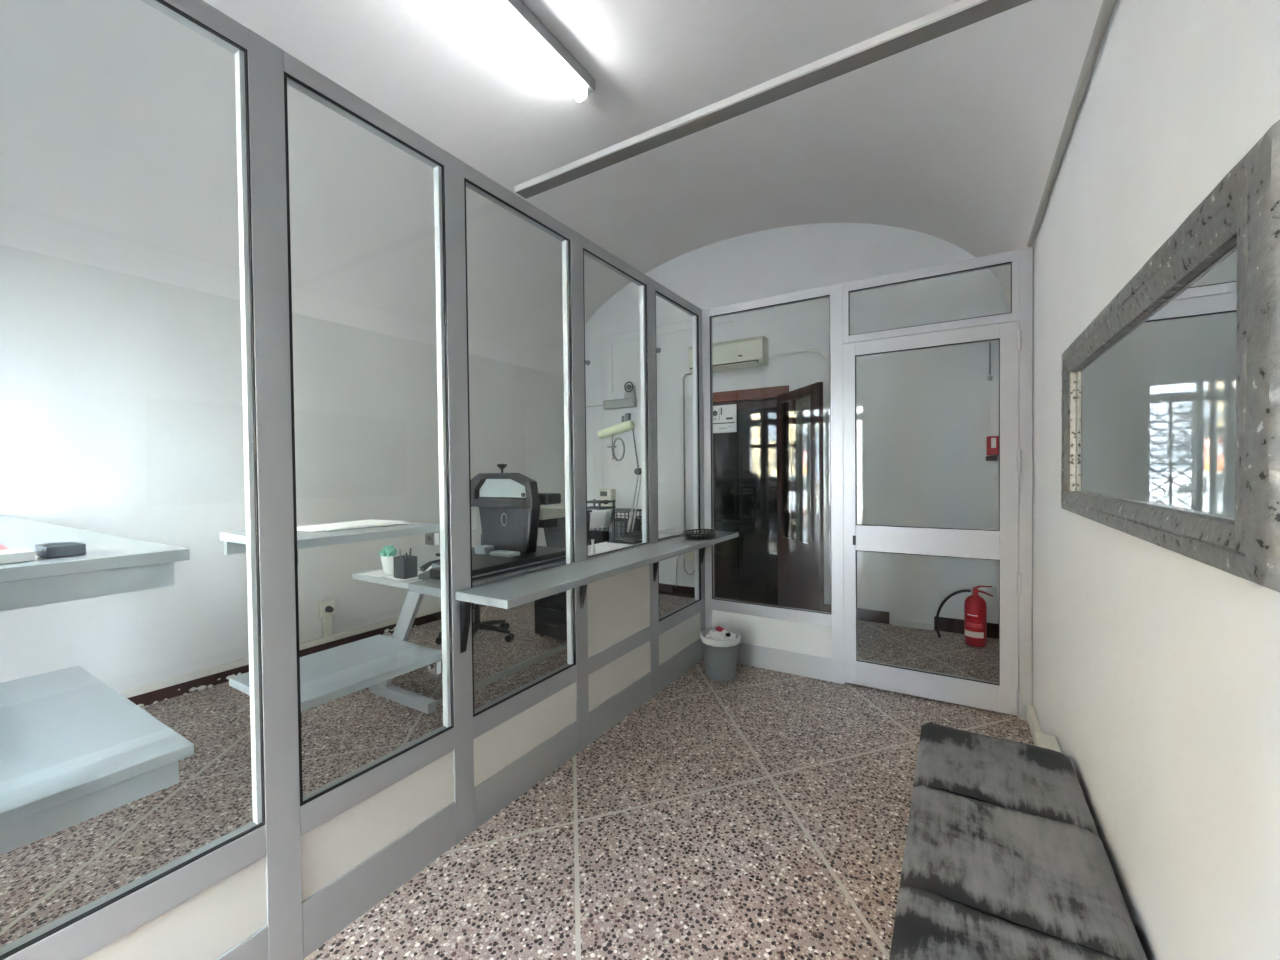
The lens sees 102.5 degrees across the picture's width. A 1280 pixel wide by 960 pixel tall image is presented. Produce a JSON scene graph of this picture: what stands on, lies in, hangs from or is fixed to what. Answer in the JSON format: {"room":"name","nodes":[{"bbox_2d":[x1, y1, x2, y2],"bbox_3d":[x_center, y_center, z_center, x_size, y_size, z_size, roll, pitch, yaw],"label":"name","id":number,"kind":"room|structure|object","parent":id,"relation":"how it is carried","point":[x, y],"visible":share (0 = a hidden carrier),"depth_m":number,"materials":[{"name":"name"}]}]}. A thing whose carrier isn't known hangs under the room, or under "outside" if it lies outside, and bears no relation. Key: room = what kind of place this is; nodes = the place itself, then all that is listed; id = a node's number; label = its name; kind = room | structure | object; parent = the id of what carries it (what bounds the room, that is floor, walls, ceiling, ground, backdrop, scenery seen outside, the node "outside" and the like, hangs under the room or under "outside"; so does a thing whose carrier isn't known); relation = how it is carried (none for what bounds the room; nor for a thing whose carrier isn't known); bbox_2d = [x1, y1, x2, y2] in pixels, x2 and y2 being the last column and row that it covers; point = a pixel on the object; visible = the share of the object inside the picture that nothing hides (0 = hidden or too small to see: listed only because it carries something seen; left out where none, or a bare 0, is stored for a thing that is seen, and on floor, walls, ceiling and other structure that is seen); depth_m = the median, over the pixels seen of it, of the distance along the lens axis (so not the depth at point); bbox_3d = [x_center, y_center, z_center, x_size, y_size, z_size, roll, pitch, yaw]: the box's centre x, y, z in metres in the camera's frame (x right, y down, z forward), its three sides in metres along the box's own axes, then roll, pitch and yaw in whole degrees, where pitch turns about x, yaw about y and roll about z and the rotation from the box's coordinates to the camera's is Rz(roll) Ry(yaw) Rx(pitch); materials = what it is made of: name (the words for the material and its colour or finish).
{"room":"office waiting area","nodes":[
{"label":"office waiting area","id":0,"kind":"room"},
{"bbox_2d":[0,244,564,691],"bbox_3d":[-2.577,0.040,4.089,0.200,2.640,6.350,0,1,32],"label":"wall","id":1,"kind":"structure","parent":0,"point":[121,394],"depth_m":3.35,"materials":[{"name":"paint"}]},
{"bbox_2d":[118,606,440,697],"bbox_3d":[-2.471,1.258,4.052,0.018,0.047,5.950,0,1,32],"label":"trim","id":2,"kind":"structure","parent":1,"relation":"attached to","point":[176,680],"depth_m":3.51,"materials":[{"name":"beige wood"}]},
{"bbox_2d":[127,603,486,705],"bbox_3d":[-2.473,1.321,4.054,0.012,0.078,5.950,0,1,32],"label":"baseboard","id":3,"kind":"structure","parent":1,"relation":"attached to","point":[169,692],"depth_m":3.49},
{"bbox_2d":[318,599,335,637],"bbox_3d":[-2.461,1.077,4.013,0.074,0.286,0.128,0,1,32],"label":"wall socket","id":4,"kind":"object","parent":1,"relation":"attached to","point":[326,609],"visible":1,"depth_m":3.99,"materials":[{"name":"beige plastic"}]},
{"bbox_2d":[381,554,398,572],"bbox_3d":[-1.641,0.550,3.376,0.110,0.110,0.110,0,1,32],"label":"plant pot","id":5,"kind":"object","parent":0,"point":[387,559],"depth_m":3.34,"materials":[{"name":"white ceramic"}]},
{"bbox_2d":[0,594,1033,959],"bbox_3d":[-0.521,1.419,2.852,4.995,0.120,6.350,0,1,32],"label":"floor","id":6,"kind":"structure","parent":0,"point":[760,813],"depth_m":2.06,"materials":[{"name":"stone"}]},
{"bbox_2d":[0,515,189,611],"bbox_3d":[-2.523,0.795,1.524,2.545,1.215,1.112,0,1,32],"label":"countertop","id":7,"kind":"structure","parent":6,"relation":"on","point":[111,564],"depth_m":1.22,"materials":[{"name":"grey laminate"}]},
{"bbox_2d":[0,544,8,549],"bbox_3d":[-1.792,0.164,1.333,0.550,0.034,0.140,0,1,32],"label":"folder","id":8,"kind":"object","parent":7,"relation":"on","point":[2,547],"visible":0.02,"depth_m":1.28,"materials":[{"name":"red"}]},
{"bbox_2d":[0,548,34,563],"bbox_3d":[-1.408,0.169,1.127,0.100,0.022,0.092,0,1,32],"label":"paper pad","id":9,"kind":"object","parent":7,"relation":"on","point":[22,554],"visible":1,"depth_m":1.12,"materials":[{"name":"white paper"}]},
{"bbox_2d":[35,541,85,558],"bbox_3d":[-1.374,0.165,1.219,0.100,0.026,0.065,0,1,32],"label":"box","id":10,"kind":"object","parent":7,"relation":"on","point":[72,548],"visible":1,"depth_m":1.20,"materials":[{"name":"grey plastic"}]},
{"bbox_2d":[0,665,193,854],"bbox_3d":[-1.909,1.049,1.152,1.080,0.705,1.115,0,1,32],"label":"shelf","id":11,"kind":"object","parent":6,"relation":"on","point":[74,750],"depth_m":1.30,"materials":[{"name":"grey laminate"}]},
{"bbox_2d":[138,625,415,706],"bbox_3d":[-2.563,1.334,3.865,0.041,0.066,1.983,0,1,32],"label":"crumbs","id":12,"kind":"object","parent":6,"relation":"on","point":[202,687],"visible":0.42,"depth_m":3.39,"materials":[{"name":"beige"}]},
{"bbox_2d":[0,0,704,959],"bbox_3d":[-0.691,0.077,1.993,0.050,2.595,4.363,0,1,32],"label":"glass wall","id":13,"kind":"structure","parent":6,"relation":"on","point":[280,885],"depth_m":1.62,"materials":[{"name":"metal"}]},
{"bbox_2d":[220,520,439,559],"bbox_3d":[-1.089,0.211,1.845,0.469,0.075,0.537,0,1,32],"label":"wall shelf","id":14,"kind":"object","parent":13,"relation":"attached to","point":[235,541],"visible":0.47,"depth_m":1.74,"materials":[{"name":"grey laminate"}]},
{"bbox_2d":[297,527,323,531],"bbox_3d":[-1.117,0.170,1.904,0.210,0.002,0.297,0,1,30],"label":"paper sheet","id":15,"kind":"object","parent":14,"relation":"on","point":[298,528],"visible":0.14,"depth_m":1.77,"materials":[{"name":"white paper"}]},
{"bbox_2d":[300,522,407,530],"bbox_3d":[-1.053,0.168,1.911,0.210,0.002,0.297,0,1,35],"label":"paper sheet","id":16,"kind":"object","parent":14,"relation":"on","point":[397,522],"visible":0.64,"depth_m":1.85,"materials":[{"name":"white paper"}]},
{"bbox_2d":[300,519,405,528],"bbox_3d":[-1.073,0.165,1.936,0.210,0.002,0.297,0,1,25],"label":"paper sheet","id":17,"kind":"object","parent":16,"relation":"on","point":[341,525],"visible":1,"depth_m":1.91,"materials":[{"name":"white paper"}]},
{"bbox_2d":[229,634,441,727],"bbox_3d":[-1.064,0.697,1.841,0.424,0.075,0.537,0,1,32],"label":"wall shelf","id":18,"kind":"object","parent":13,"relation":"attached to","point":[328,675],"visible":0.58,"depth_m":1.82,"materials":[{"name":"grey laminate"}]},
{"bbox_2d":[408,528,738,652],"bbox_3d":[-0.251,0.518,2.979,0.882,0.240,2.236,0,1,32],"label":"counter ledge","id":19,"kind":"object","parent":13,"relation":"attached to","point":[508,590],"visible":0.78,"depth_m":2.23,"materials":[{"name":"grey laminate"}]},
{"bbox_2d":[429,464,565,580],"bbox_3d":[-0.754,0.164,2.531,0.563,0.491,0.769,0,1,32],"label":"office chair","id":20,"kind":"object","parent":19,"relation":"on","point":[511,512],"visible":0.82,"depth_m":2.58,"materials":[{"name":"black plastic"}]},
{"bbox_2d":[475,545,494,553],"bbox_3d":[-0.777,0.351,2.577,0.070,0.040,0.070,0,1,32],"label":"tray","id":21,"kind":"object","parent":20,"relation":"on","point":[484,549],"depth_m":2.55,"materials":[{"name":"grey plastic"}]},
{"bbox_2d":[490,550,519,556],"bbox_3d":[-0.657,0.359,2.503,0.141,0.022,0.070,0,1,32],"label":"tray","id":22,"kind":"object","parent":20,"relation":"on","point":[498,553],"depth_m":2.47,"materials":[{"name":"grey plastic"}]},
{"bbox_2d":[471,473,538,508],"bbox_3d":[-0.712,0.052,2.633,0.475,0.176,0.053,0,1,32],"label":"hood","id":23,"kind":"object","parent":20,"relation":"attached to","point":[488,490],"depth_m":2.61,"materials":[{"name":"grey plastic"}]},
{"bbox_2d":[587,543,615,552],"bbox_3d":[-0.238,0.396,3.012,0.220,0.002,0.330,0,1,33],"label":"paper sheet","id":24,"kind":"object","parent":19,"relation":"on","point":[598,549],"visible":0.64,"depth_m":2.94,"materials":[{"name":"white paper"}]},
{"bbox_2d":[589,542,632,547],"bbox_3d":[-0.135,0.392,3.160,0.220,0.002,0.330,0,1,31],"label":"paper sheet","id":25,"kind":"object","parent":19,"relation":"on","point":[604,544],"visible":0.64,"depth_m":3.09,"materials":[{"name":"white paper"}]},
{"bbox_2d":[607,537,641,544],"bbox_3d":[-0.100,0.377,3.208,0.220,0.029,0.100,0,1,32],"label":"pouch","id":26,"kind":"object","parent":25,"relation":"on","point":[624,540],"visible":1,"depth_m":3.17,"materials":[{"name":"grey fabric"}]},
{"bbox_2d":[597,413,641,538],"bbox_3d":[-0.106,-0.030,3.497,0.394,0.834,0.200,0,1,32],"label":"desk lamp","id":27,"kind":"object","parent":19,"relation":"on","point":[629,425],"visible":0.9,"depth_m":3.44,"materials":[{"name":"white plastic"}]},
{"bbox_2d":[640,534,670,539],"bbox_3d":[0.050,0.384,3.469,0.220,0.002,0.330,0,1,30],"label":"paper sheet","id":28,"kind":"object","parent":19,"relation":"on","point":[659,535],"visible":0.29,"depth_m":3.51,"materials":[{"name":"white paper"}]},
{"bbox_2d":[682,529,716,538],"bbox_3d":[0.402,0.362,3.451,0.212,0.040,0.312,0,1,32],"label":"tray","id":29,"kind":"object","parent":19,"relation":"on","point":[698,535],"visible":1,"depth_m":3.40,"materials":[{"name":"black plastic"}]},
{"bbox_3d":[-0.309,0.399,2.879,0.220,0.001,0.330,0,1,31],"label":"paper sheet","id":30,"kind":"object","parent":19,"relation":"on","visible":0},
{"bbox_2d":[590,539,595,552],"bbox_3d":[-0.258,0.361,2.800,0.030,0.075,0.030,0,1,32],"label":"bottle","id":31,"kind":"object","parent":30,"relation":"on","point":[592,547],"visible":1,"depth_m":2.79,"materials":[{"name":"white plastic"}]},
{"bbox_2d":[516,0,1031,198],"bbox_3d":[0.319,-1.243,1.713,1.965,0.022,0.060,0,1,32],"label":"ceiling beam","id":32,"kind":"structure","parent":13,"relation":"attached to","point":[989,8],"depth_m":1.60,"materials":[{"name":"grey"}]},
{"bbox_2d":[352,559,436,713],"bbox_3d":[-0.746,0.967,3.988,1.300,0.750,2.235,0,1,32],"label":"office desk","id":33,"kind":"object","parent":6,"relation":"on","point":[413,600],"visible":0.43,"depth_m":3.12,"materials":[{"name":"grey laminate"}]},
{"bbox_2d":[358,569,393,576],"bbox_3d":[-1.673,0.609,3.421,0.210,0.002,0.297,0,1,26],"label":"paper sheet","id":34,"kind":"object","parent":33,"relation":"on","point":[379,573],"visible":0.57,"depth_m":3.35,"materials":[{"name":"white paper"}]},
{"bbox_2d":[378,544,398,572],"bbox_3d":[-1.650,0.515,3.381,0.131,0.180,0.110,0,1,32],"label":"potted plant","id":35,"kind":"object","parent":34,"relation":"on","point":[388,552],"visible":0.95,"depth_m":3.34,"materials":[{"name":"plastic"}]},
{"bbox_2d":[385,570,427,580],"bbox_3d":[-1.438,0.607,3.287,0.210,0.002,0.297,0,1,40],"label":"paper sheet","id":36,"kind":"object","parent":33,"relation":"on","point":[419,572],"visible":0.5,"depth_m":3.19,"materials":[{"name":"white paper"}]},
{"bbox_2d":[393,548,417,578],"bbox_3d":[-1.466,0.514,3.208,0.125,0.184,0.090,0,1,32],"label":"pen holder","id":37,"kind":"object","parent":36,"relation":"on","point":[405,566],"visible":1,"depth_m":3.18,"materials":[{"name":"grey plastic"}]},
{"bbox_2d":[418,559,439,579],"bbox_3d":[-1.238,0.549,3.157,0.145,0.105,0.190,0,1,32],"label":"telephone","id":38,"kind":"object","parent":33,"relation":"on","point":[423,576],"visible":0.38,"depth_m":3.12,"materials":[{"name":"grey plastic"}]},
{"bbox_2d":[543,510,591,547],"bbox_3d":[-0.492,0.401,3.434,0.275,0.395,0.210,0,1,32],"label":"case","id":39,"kind":"object","parent":33,"relation":"on","point":[554,536],"visible":0.16,"depth_m":3.36,"materials":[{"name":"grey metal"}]},
{"bbox_2d":[587,509,611,544],"bbox_3d":[-0.351,0.406,3.811,0.318,0.370,0.140,0,1,32],"label":"stand","id":40,"kind":"object","parent":33,"relation":"on","point":[598,518],"visible":0.35,"depth_m":3.72,"materials":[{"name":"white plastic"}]},
{"bbox_2d":[587,499,615,539],"bbox_3d":[-0.351,0.374,4.210,0.220,0.420,0.220,0,1,32],"label":"tray","id":41,"kind":"object","parent":33,"relation":"on","point":[599,507],"visible":0.44,"depth_m":4.22,"materials":[{"name":"grey plastic"}]},
{"bbox_2d":[587,500,615,503],"bbox_3d":[-0.353,0.178,4.207,0.220,0.012,0.220,0,1,32],"label":"tray","id":42,"kind":"object","parent":41,"relation":"on","point":[590,501],"depth_m":4.15,"materials":[{"name":"grey plastic"}]},
{"bbox_2d":[587,506,615,509],"bbox_3d":[-0.353,0.228,4.207,0.220,0.012,0.220,0,1,32],"label":"tray","id":43,"kind":"object","parent":41,"relation":"on","point":[590,507],"depth_m":4.16,"materials":[{"name":"grey plastic"}]},
{"bbox_2d":[596,508,641,540],"bbox_3d":[-0.167,0.419,4.508,0.308,0.316,0.328,0,1,32],"label":"wire crate","id":44,"kind":"object","parent":33,"relation":"on","point":[621,524],"visible":0.35,"depth_m":4.38,"materials":[{"name":"black metal"}]},
{"bbox_2d":[599,489,615,509],"bbox_3d":[-0.289,0.170,4.472,0.130,0.183,0.100,0,1,32],"label":"thermostat","id":45,"kind":"object","parent":44,"relation":"on","point":[604,494],"visible":0.7,"depth_m":4.44,"materials":[{"name":"beige plastic"}]},
{"bbox_2d":[436,534,514,644],"bbox_3d":[-1.364,0.913,4.356,0.644,0.860,0.616,0,1,32],"label":"office chair","id":46,"kind":"object","parent":6,"relation":"on","point":[477,624],"visible":0.28,"depth_m":4.31,"materials":[{"name":"black plastic"}]},
{"bbox_2d":[436,645,566,704],"bbox_3d":[-0.925,1.341,3.623,0.100,0.018,1.160,0,1,32],"label":"cable cover","id":47,"kind":"object","parent":6,"relation":"on","point":[535,659],"visible":0.79,"depth_m":3.64,"materials":[{"name":"grey plastic"}]},
{"bbox_2d":[534,591,566,639],"bbox_3d":[-0.615,1.113,4.410,0.440,0.440,0.425,0,1,32],"label":"drawer pedestal","id":48,"kind":"object","parent":6,"relation":"on","point":[550,611],"visible":0.44,"depth_m":4.24,"materials":[{"name":"black plastic"}]},
{"bbox_2d":[700,628,740,680],"bbox_3d":[0.551,1.192,3.508,0.280,0.287,0.279,0,1,32],"label":"waste bin","id":49,"kind":"object","parent":6,"relation":"on","point":[720,656],"visible":0.87,"depth_m":3.41,"materials":[{"name":"grey plastic"}]},
{"bbox_2d":[705,630,718,638],"bbox_3d":[0.494,1.073,3.500,0.100,0.078,0.100,-1,1,-6],"label":"crumpled paper","id":50,"kind":"object","parent":49,"relation":"on","point":[711,634],"visible":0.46,"depth_m":3.49,"materials":[{"name":"white paper"}]},
{"bbox_2d":[713,634,725,639],"bbox_3d":[0.533,1.076,3.449,0.090,0.069,0.094,0,1,32],"label":"crumpled paper","id":51,"kind":"object","parent":49,"relation":"in","point":[718,637],"visible":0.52,"depth_m":3.43,"materials":[{"name":"white paper"}]},
{"bbox_2d":[716,629,727,635],"bbox_3d":[0.566,1.066,3.554,0.091,0.067,0.090,-1,1,4],"label":"crumpled paper","id":52,"kind":"object","parent":49,"relation":"in","point":[724,631],"visible":0.33,"depth_m":3.53,"materials":[{"name":"white paper"}]},
{"bbox_2d":[715,626,723,631],"bbox_3d":[0.545,1.023,3.529,0.055,0.034,0.057,-1,1,-26],"label":"wrapper","id":53,"kind":"object","parent":52,"relation":"on","point":[717,628],"visible":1,"depth_m":3.52,"materials":[{"name":"red plastic"}]},
{"bbox_2d":[722,632,735,639],"bbox_3d":[0.608,1.073,3.506,0.099,0.073,0.095,0,1,32],"label":"crumpled paper","id":54,"kind":"object","parent":49,"relation":"on","point":[733,636],"visible":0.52,"depth_m":3.48,"materials":[{"name":"white paper"}]},
{"bbox_2d":[703,247,1032,720],"bbox_3d":[1.325,0.033,3.344,1.960,2.595,0.050,0,1,32],"label":"glass wall","id":55,"kind":"structure","parent":6,"relation":"on","point":[802,642],"depth_m":3.34,"materials":[{"name":"metal"}]},
{"bbox_2d":[843,321,1021,715],"bbox_3d":[1.715,0.219,3.087,0.926,2.186,0.069,0,1,32],"label":"door","id":56,"kind":"structure","parent":55,"relation":"in","point":[1002,545],"depth_m":3.00,"materials":[{"name":"metal"}]},
{"bbox_2d":[935,585,992,646],"bbox_3d":[2.585,1.064,4.106,0.392,0.480,0.149,0,1,32],"label":"fire extinguisher","id":57,"kind":"object","parent":6,"relation":"on","point":[975,608],"visible":1,"depth_m":4.02,"materials":[{"name":"red paint"}]},
{"bbox_2d":[889,723,1146,959],"bbox_3d":[0.712,1.176,0.950,0.452,0.401,2.331,0,1,32],"label":"bench","id":58,"kind":"object","parent":6,"relation":"on","point":[1005,857],"visible":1,"depth_m":1.30,"materials":[{"name":"grey fabric"}]},
{"bbox_2d":[889,884,1118,959],"bbox_3d":[0.710,1.026,0.948,0.452,0.101,0.471,0,1,32],"label":"seat cushion","id":59,"kind":"object","parent":58,"relation":"on","point":[933,921],"depth_m":1.10,"materials":[{"name":"grey fabric"}]},
{"bbox_2d":[914,723,1098,836],"bbox_3d":[1.198,1.008,1.739,0.452,0.101,0.471,0,1,32],"label":"seat cushion","id":60,"kind":"object","parent":58,"relation":"on","point":[1029,779],"depth_m":1.68,"materials":[{"name":"grey fabric"}]},
{"bbox_2d":[0,0,1102,375],"bbox_3d":[-0.558,-1.961,2.796,4.995,1.400,6.350,0,1,32],"label":"ceiling","id":61,"kind":"structure","parent":0,"point":[118,138],"depth_m":3.07,"materials":[{"name":"paint"}]},
{"bbox_2d":[474,0,594,101],"bbox_3d":[-0.672,-2.387,2.622,0.101,0.133,1.350,0,1,32],"label":"ceiling lamp","id":62,"kind":"object","parent":61,"relation":"attached to","point":[518,8],"visible":1,"depth_m":2.82,"materials":[{"name":"plastic"}]},
{"bbox_2d":[715,399,777,603],"bbox_3d":[1.378,0.088,5.851,1.660,2.600,0.800,0,1,32],"label":"door","id":63,"kind":"structure","parent":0,"point":[746,458],"depth_m":6.23,"materials":[{"name":"black glass"}]},
{"bbox_2d":[585,223,1008,629],"bbox_3d":[1.071,-0.727,5.434,4.995,4.050,0.200,0,1,32],"label":"wall","id":64,"kind":"structure","parent":0,"point":[925,418],"depth_m":4.73,"materials":[{"name":"white paint"}]},
{"bbox_2d":[603,381,636,409],"bbox_3d":[-0.240,-0.998,6.077,0.450,0.299,0.069,0,1,32],"label":"wall light","id":65,"kind":"object","parent":64,"relation":"attached to","point":[630,399],"visible":1,"depth_m":6.00,"materials":[{"name":"grey plastic"}]},
{"bbox_2d":[611,321,731,392],"bbox_3d":[0.308,-1.352,5.761,1.526,0.606,0.012,0,1,32],"label":"conduit pipe","id":66,"kind":"object","parent":64,"relation":"attached to","point":[729,321],"visible":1,"depth_m":5.99,"materials":[{"name":"white paint"}]},
{"bbox_2d":[675,373,694,586],"bbox_3d":[0.492,0.016,5.661,0.261,2.370,0.049,0,1,32],"label":"conduit pipe","id":67,"kind":"object","parent":64,"relation":"attached to","point":[690,555],"visible":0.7,"depth_m":5.65,"materials":[{"name":"grey plastic"}]},
{"bbox_2d":[688,336,768,373],"bbox_3d":[0.898,-1.275,5.294,0.810,0.285,0.196,0,1,32],"label":"air conditioner","id":68,"kind":"object","parent":64,"relation":"attached to","point":[753,351],"visible":0.87,"depth_m":5.15,"materials":[{"name":"beige plastic"}]},
{"bbox_2d":[690,359,758,368],"bbox_3d":[0.864,-1.171,5.266,0.740,0.023,0.086,0,1,32],"label":"outlet","id":69,"kind":"object","parent":68,"relation":"attached to","point":[735,363],"depth_m":5.18,"materials":[{"name":"white plastic"}]},
{"bbox_2d":[769,349,826,358],"bbox_3d":[1.526,-1.199,4.989,0.559,0.114,0.024,0,1,32],"label":"pipe","id":70,"kind":"object","parent":68,"relation":"attached to","point":[806,350],"visible":1,"depth_m":4.97,"materials":[{"name":"white plastic"}]},
{"bbox_2d":[703,382,823,611],"bbox_3d":[1.286,0.186,5.132,0.615,2.230,1.659,-1,1,-33],"label":"door","id":71,"kind":"structure","parent":64,"relation":"in","point":[800,563],"depth_m":4.77,"materials":[{"name":"brown wood"}]},
{"bbox_2d":[713,404,736,432],"bbox_3d":[0.881,-0.645,5.427,0.290,0.290,0.006,0,1,32],"label":"notice","id":72,"kind":"object","parent":71,"relation":"attached to","point":[724,416],"visible":0.88,"depth_m":5.42,"materials":[{"name":"white paper"}]},
{"bbox_2d":[713,408,734,428],"bbox_3d":[0.880,-0.655,5.425,0.250,0.220,0.002,0,1,32],"label":"print","id":73,"kind":"object","parent":72,"relation":"attached to","point":[723,418],"depth_m":5.42,"materials":[{"name":"white paper"}]},
{"bbox_2d":[659,583,998,638],"bbox_3d":[1.044,1.240,5.370,4.575,0.120,0.014,0,1,32],"label":"baseboard","id":74,"kind":"structure","parent":64,"relation":"attached to","point":[951,625],"depth_m":4.67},
{"bbox_2d":[892,618,931,629],"bbox_3d":[2.391,1.269,4.530,0.310,0.060,0.030,0,1,32],"label":"trim","id":75,"kind":"structure","parent":64,"relation":"attached to","point":[897,622],"depth_m":4.52,"materials":[{"name":"white paint"}]},
{"bbox_2d":[987,342,992,380],"bbox_3d":[2.852,-0.966,4.188,0.036,0.310,0.036,0,1,32],"label":"pull cord","id":76,"kind":"object","parent":64,"relation":"hanging from","point":[989,378],"visible":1,"depth_m":4.19,"materials":[{"name":"grey plastic"}]},
{"bbox_2d":[986,436,998,460],"bbox_3d":[2.874,-0.256,4.186,0.095,0.200,0.046,0,1,32],"label":"alarm box","id":77,"kind":"object","parent":64,"relation":"attached to","point":[992,442],"visible":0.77,"depth_m":4.17,"materials":[{"name":"red paint"}]},
{"bbox_2d":[1010,0,1279,959],"bbox_3d":[1.504,0.037,1.570,0.200,2.640,6.350,0,1,32],"label":"wall","id":78,"kind":"structure","parent":0,"point":[1156,669],"depth_m":1.09,"materials":[{"name":"white paint"}]},
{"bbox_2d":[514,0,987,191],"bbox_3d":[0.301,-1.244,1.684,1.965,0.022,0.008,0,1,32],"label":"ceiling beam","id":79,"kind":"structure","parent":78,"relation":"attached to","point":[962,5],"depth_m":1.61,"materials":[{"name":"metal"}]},
{"bbox_2d":[1027,704,1061,752],"bbox_3d":[1.863,1.205,2.413,0.074,0.270,0.975,0,1,32],"label":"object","id":80,"kind":"structure","parent":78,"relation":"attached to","point":[1042,740],"depth_m":2.17,"materials":[{"name":"beige plastic"}]},
{"bbox_2d":[1027,0,1115,246],"bbox_3d":[0.976,-1.234,0.941,0.027,0.032,4.335,0,1,32],"label":"conduit pipe","id":81,"kind":"object","parent":78,"relation":"attached to","point":[1107,6],"visible":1,"depth_m":1.69,"materials":[{"name":"grey metal"}]},
{"bbox_2d":[1061,120,1279,592],"bbox_3d":[1.162,-0.163,1.242,0.034,0.570,1.480,0,1,32],"label":"wall mirror","id":82,"kind":"object","parent":78,"relation":"attached to","point":[1170,398],"visible":1,"depth_m":0.85,"materials":[{"name":"silver metal"}]},
{"bbox_2d":[1077,248,1237,516],"bbox_3d":[1.173,-0.153,1.235,0.007,0.424,1.250,0,1,32],"label":"mirror glass","id":83,"kind":"object","parent":82,"relation":"on","point":[1156,404],"depth_m":0.98,"materials":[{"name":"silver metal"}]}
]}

